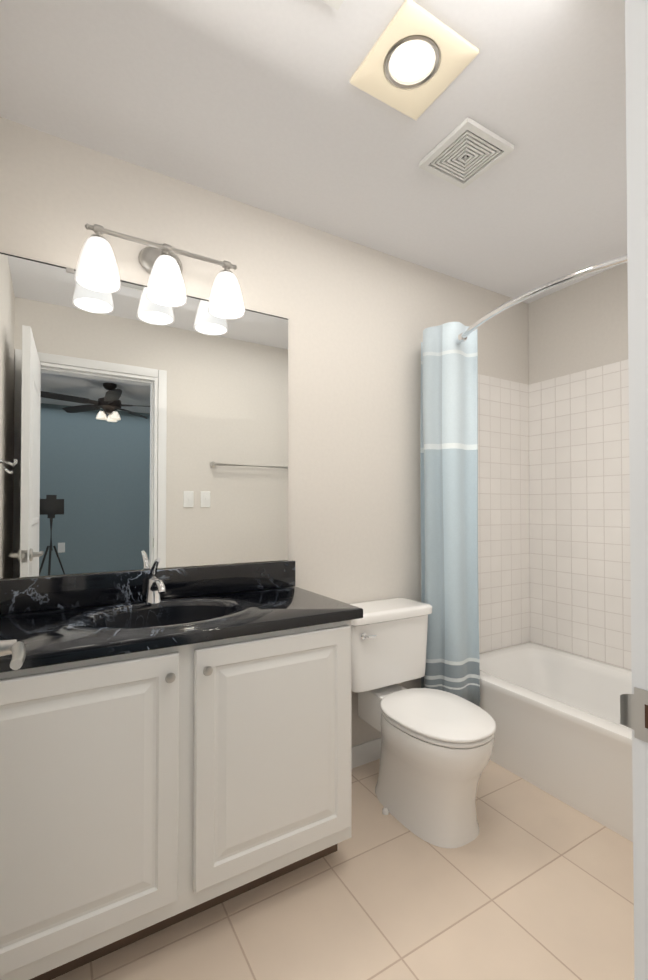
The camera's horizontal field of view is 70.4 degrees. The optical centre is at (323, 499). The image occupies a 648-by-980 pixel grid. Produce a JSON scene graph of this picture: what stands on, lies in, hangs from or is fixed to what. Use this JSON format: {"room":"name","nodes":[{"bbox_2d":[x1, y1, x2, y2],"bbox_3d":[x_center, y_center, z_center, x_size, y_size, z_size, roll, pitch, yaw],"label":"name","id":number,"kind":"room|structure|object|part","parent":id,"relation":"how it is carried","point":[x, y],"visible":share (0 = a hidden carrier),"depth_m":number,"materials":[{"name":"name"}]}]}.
{"room":"bathroom","nodes":[
{"label":"bathroom","id":0,"kind":"room"},
{"bbox_2d":[0,117,528,746],"bbox_3d":[0.065,0.010,2.147,2.895,2.440,0.110,0,-1,-31],"label":"wall","id":1,"kind":"structure","parent":0,"point":[360,317],"depth_m":1.79,"materials":[{"name":"paint"}]},
{"bbox_3d":[-0.594,-0.264,1.702,1.023,1.030,0.009,0,-1,-31],"label":"mirror","id":2,"kind":"part","parent":1,"relation":"part of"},
{"bbox_2d":[75,223,243,318],"bbox_3d":[-0.563,-0.824,1.635,0.568,0.232,0.170,0,-1,-31],"label":"sconce","id":3,"kind":"object","parent":1,"relation":"attached to","point":[97,269],"visible":1,"depth_m":1.58,"materials":[{"name":"white glass"}]},
{"bbox_3d":[-0.740,-0.778,1.508,0.134,0.138,0.134,0,-1,-31],"label":"lamp shade","id":4,"kind":"part","parent":3,"relation":"part of","materials":[{"name":"white glass"}]},
{"bbox_3d":[-0.553,-0.777,1.618,0.134,0.138,0.134,0,-1,-31],"label":"lamp shade","id":5,"kind":"part","parent":3,"relation":"part of","materials":[{"name":"white glass"}]},
{"bbox_3d":[-0.367,-0.775,1.729,0.134,0.138,0.134,0,-1,-31],"label":"lamp shade","id":6,"kind":"part","parent":3,"relation":"part of","materials":[{"name":"white glass"}]},
{"bbox_2d":[352,738,380,767],"bbox_3d":[0.241,1.183,2.174,0.853,0.095,0.011,0,-1,-31],"label":"baseboard","id":7,"kind":"structure","parent":1,"relation":"attached to","point":[365,753],"depth_m":2.14,"materials":[{"name":"white paint"}]},
{"bbox_2d":[478,374,529,653],"bbox_3d":[0.912,0.079,2.591,0.767,1.565,0.005,0,-1,-31],"label":"wall tile","id":8,"kind":"structure","parent":1,"relation":"attached to","point":[503,523],"depth_m":2.66,"materials":[{"name":"white tile"}]},
{"bbox_2d":[420,254,626,706],"bbox_3d":[0.906,0.069,1.720,0.362,1.820,1.508,0,-1,-31],"label":"shower curtain","id":9,"kind":"object","parent":1,"relation":"attached to","point":[449,468],"visible":0.94,"depth_m":2.17,"materials":[{"name":"blue fabric"}]},
{"bbox_3d":[0.906,-0.746,1.732,0.362,0.060,1.508,0,-1,-31],"label":"rod","id":10,"kind":"part","parent":9,"relation":"part of","materials":[{"name":"silver metal"}]},
{"bbox_2d":[0,0,626,303],"bbox_3d":[0.480,-1.250,1.464,2.895,0.060,1.740,0,-1,-31],"label":"ceiling","id":11,"kind":"structure","parent":0,"point":[266,105],"depth_m":1.45,"materials":[{"name":"paint"}]},
{"bbox_2d":[322,0,343,9],"bbox_3d":[-0.046,-1.220,0.976,0.303,0.012,0.197,0,-1,-31],"label":"recessed light","id":12,"kind":"object","parent":11,"relation":"in","point":[336,4],"visible":1,"depth_m":1.12,"materials":[{"name":"beige"}]},
{"bbox_2d":[350,0,478,119],"bbox_3d":[0.248,-1.213,1.291,0.252,0.016,0.252,0,-1,-31],"label":"recessed light","id":13,"kind":"object","parent":11,"relation":"in","point":[414,42],"visible":1,"depth_m":1.27,"materials":[{"name":"beige plastic"}]},
{"bbox_3d":[0.244,-1.215,1.275,0.127,0.007,0.127,0,-1,-31],"label":"bulb","id":14,"kind":"part","parent":13,"relation":"part of","materials":[{"name":"white glass"}]},
{"bbox_2d":[419,117,513,188],"bbox_3d":[0.497,-1.208,1.618,0.228,0.016,0.228,0,-1,-31],"label":"ceiling vent","id":15,"kind":"object","parent":11,"relation":"in","point":[466,152],"visible":1,"depth_m":1.60,"materials":[{"name":"grey plastic"}]},
{"bbox_2d":[52,759,633,979],"bbox_3d":[0.480,1.250,1.427,2.895,0.060,1.740,0,-1,-31],"label":"floor","id":16,"kind":"structure","parent":0,"point":[531,882],"depth_m":1.36,"materials":[{"name":"tile"}]},
{"bbox_2d":[0,558,362,979],"bbox_3d":[-0.463,0.707,1.458,1.089,1.027,0.533,0,-1,-31],"label":"bathroom vanity","id":17,"kind":"object","parent":16,"relation":"on","point":[175,745],"visible":0.96,"depth_m":1.25,"materials":[{"name":"white paint"}]},
{"bbox_3d":[-0.598,0.737,1.112,0.480,0.656,0.019,0,-1,-31],"label":"door","id":18,"kind":"part","parent":17,"relation":"part of","materials":[{"name":"white paint"}]},
{"bbox_2d":[0,561,294,614],"bbox_3d":[-0.594,0.309,1.685,1.089,0.108,0.020,0,-1,-31],"label":"backsplash","id":19,"kind":"structure","parent":17,"relation":"on","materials":[{"name":"black stone"}]},
{"bbox_3d":[-0.404,0.464,1.204,0.027,0.027,0.028,0,-1,-31],"label":"knob","id":20,"kind":"part","parent":17,"relation":"part of","materials":[{"name":"silver metal"}]},
{"bbox_2d":[0,586,362,672],"bbox_3d":[-0.469,0.430,1.472,1.089,0.161,0.512,0,-1,-31],"label":"countertop","id":21,"kind":"structure","parent":17,"relation":"on","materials":[{"name":"black stone"}]},
{"bbox_2d":[145,558,165,603],"bbox_3d":[-0.566,0.278,1.559,0.060,0.166,0.182,0,-1,-31],"label":"faucet","id":22,"kind":"object","parent":21,"relation":"on","point":[155,586],"depth_m":1.59,"materials":[{"name":"silver metal"}]},
{"bbox_3d":[-0.319,0.465,1.254,0.027,0.027,0.028,0,-1,-31],"label":"knob","id":23,"kind":"part","parent":17,"relation":"part of","materials":[{"name":"silver metal"}]},
{"bbox_3d":[-0.136,0.741,1.385,0.509,0.656,0.019,0,-1,-31],"label":"door","id":24,"kind":"part","parent":17,"relation":"part of","materials":[{"name":"white paint"}]},
{"bbox_2d":[349,597,495,848],"bbox_3d":[0.365,0.847,1.848,0.452,0.758,0.693,0,-1,-31],"label":"toilet","id":25,"kind":"object","parent":16,"relation":"on","point":[437,748],"visible":0.92,"depth_m":1.73,"materials":[{"name":"white ceramic"}]},
{"bbox_3d":[0.183,0.556,1.879,0.067,0.023,0.020,0,-1,-31],"label":"lever","id":26,"kind":"part","parent":25,"relation":"part of","materials":[{"name":"silver metal"}]},
{"bbox_3d":[0.248,0.653,2.050,0.428,0.272,0.208,0,-1,-31],"label":"tank","id":27,"kind":"part","parent":25,"relation":"part of","materials":[{"name":"white ceramic"}]},
{"bbox_3d":[0.401,1.031,1.785,0.346,0.388,0.540,0,-1,-31],"label":"bowl","id":28,"kind":"part","parent":25,"relation":"part of","materials":[{"name":"white ceramic"}]},
{"bbox_3d":[0.428,0.805,1.743,0.358,0.018,0.446,0,-1,-31],"label":"lid","id":29,"kind":"part","parent":25,"relation":"part of","materials":[{"name":"white plastic"}]},
{"bbox_3d":[0.428,0.826,1.742,0.348,0.016,0.436,0,-1,-31],"label":"seat","id":30,"kind":"part","parent":25,"relation":"part of","materials":[{"name":"white plastic"}]},
{"bbox_2d":[479,642,632,841],"bbox_3d":[1.306,1.035,1.942,0.737,0.385,1.484,0,-1,-31],"label":"bathtub","id":31,"kind":"object","parent":16,"relation":"on","point":[563,734],"visible":0.73,"depth_m":1.98,"materials":[{"name":"white ceramic"}]},
{"bbox_2d":[528,263,627,384],"bbox_3d":[1.709,0.010,2.114,0.100,2.440,1.638,0,-1,-31],"label":"wall","id":32,"kind":"structure","parent":0,"point":[582,325],"depth_m":2.53,"materials":[{"name":"paint"}]},
{"bbox_2d":[528,359,630,669],"bbox_3d":[1.625,0.073,2.150,0.005,1.565,1.491,0,-1,-31],"label":"wall tile","id":33,"kind":"structure","parent":32,"relation":"attached to","point":[579,533],"depth_m":2.51,"materials":[{"name":"white tile"}]},
{"bbox_3d":[0.888,-0.010,0.757,2.695,2.440,0.140,0,-1,-31],"label":"wall","id":34,"kind":"structure","parent":0,"visible":0},
{"bbox_2d":[620,687,647,742],"bbox_3d":[0.366,0.249,0.531,0.009,0.059,0.042,0,-1,-31],"label":"strike plate","id":35,"kind":"object","parent":34,"relation":"attached to","point":[632,711],"visible":1,"depth_m":0.54,"materials":[{"name":"silver metal"}]},
{"bbox_2d":[625,0,647,979],"bbox_3d":[0.415,0.171,0.474,0.020,2.070,0.174,0,-1,-31],"label":"door frame","id":36,"kind":"structure","parent":34,"relation":"attached to","point":[636,35],"depth_m":0.54,"materials":[{"name":"white paint"}]},
{"bbox_3d":[0.375,0.249,0.524,0.001,0.027,0.016,0,-1,-31],"label":"jamb strike hole","id":37,"kind":"part","parent":36,"relation":"part of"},
{"bbox_3d":[-0.193,0.165,0.114,0.018,2.070,0.174,0,-1,-31],"label":"door frame","id":38,"kind":"structure","parent":0,"visible":0},
{"label":"door leaf","id":39,"kind":"structure","parent":38,"relation":"attached to","visible":0},
{"bbox_2d":[0,639,25,669],"bbox_3d":[-0.534,0.241,0.694,0.141,0.062,0.142,1,-1,-33],"label":"door handle","id":40,"kind":"object","parent":39,"relation":"attached to","point":[15,649],"depth_m":0.72,"materials":[{"name":"silver metal"}]}
]}

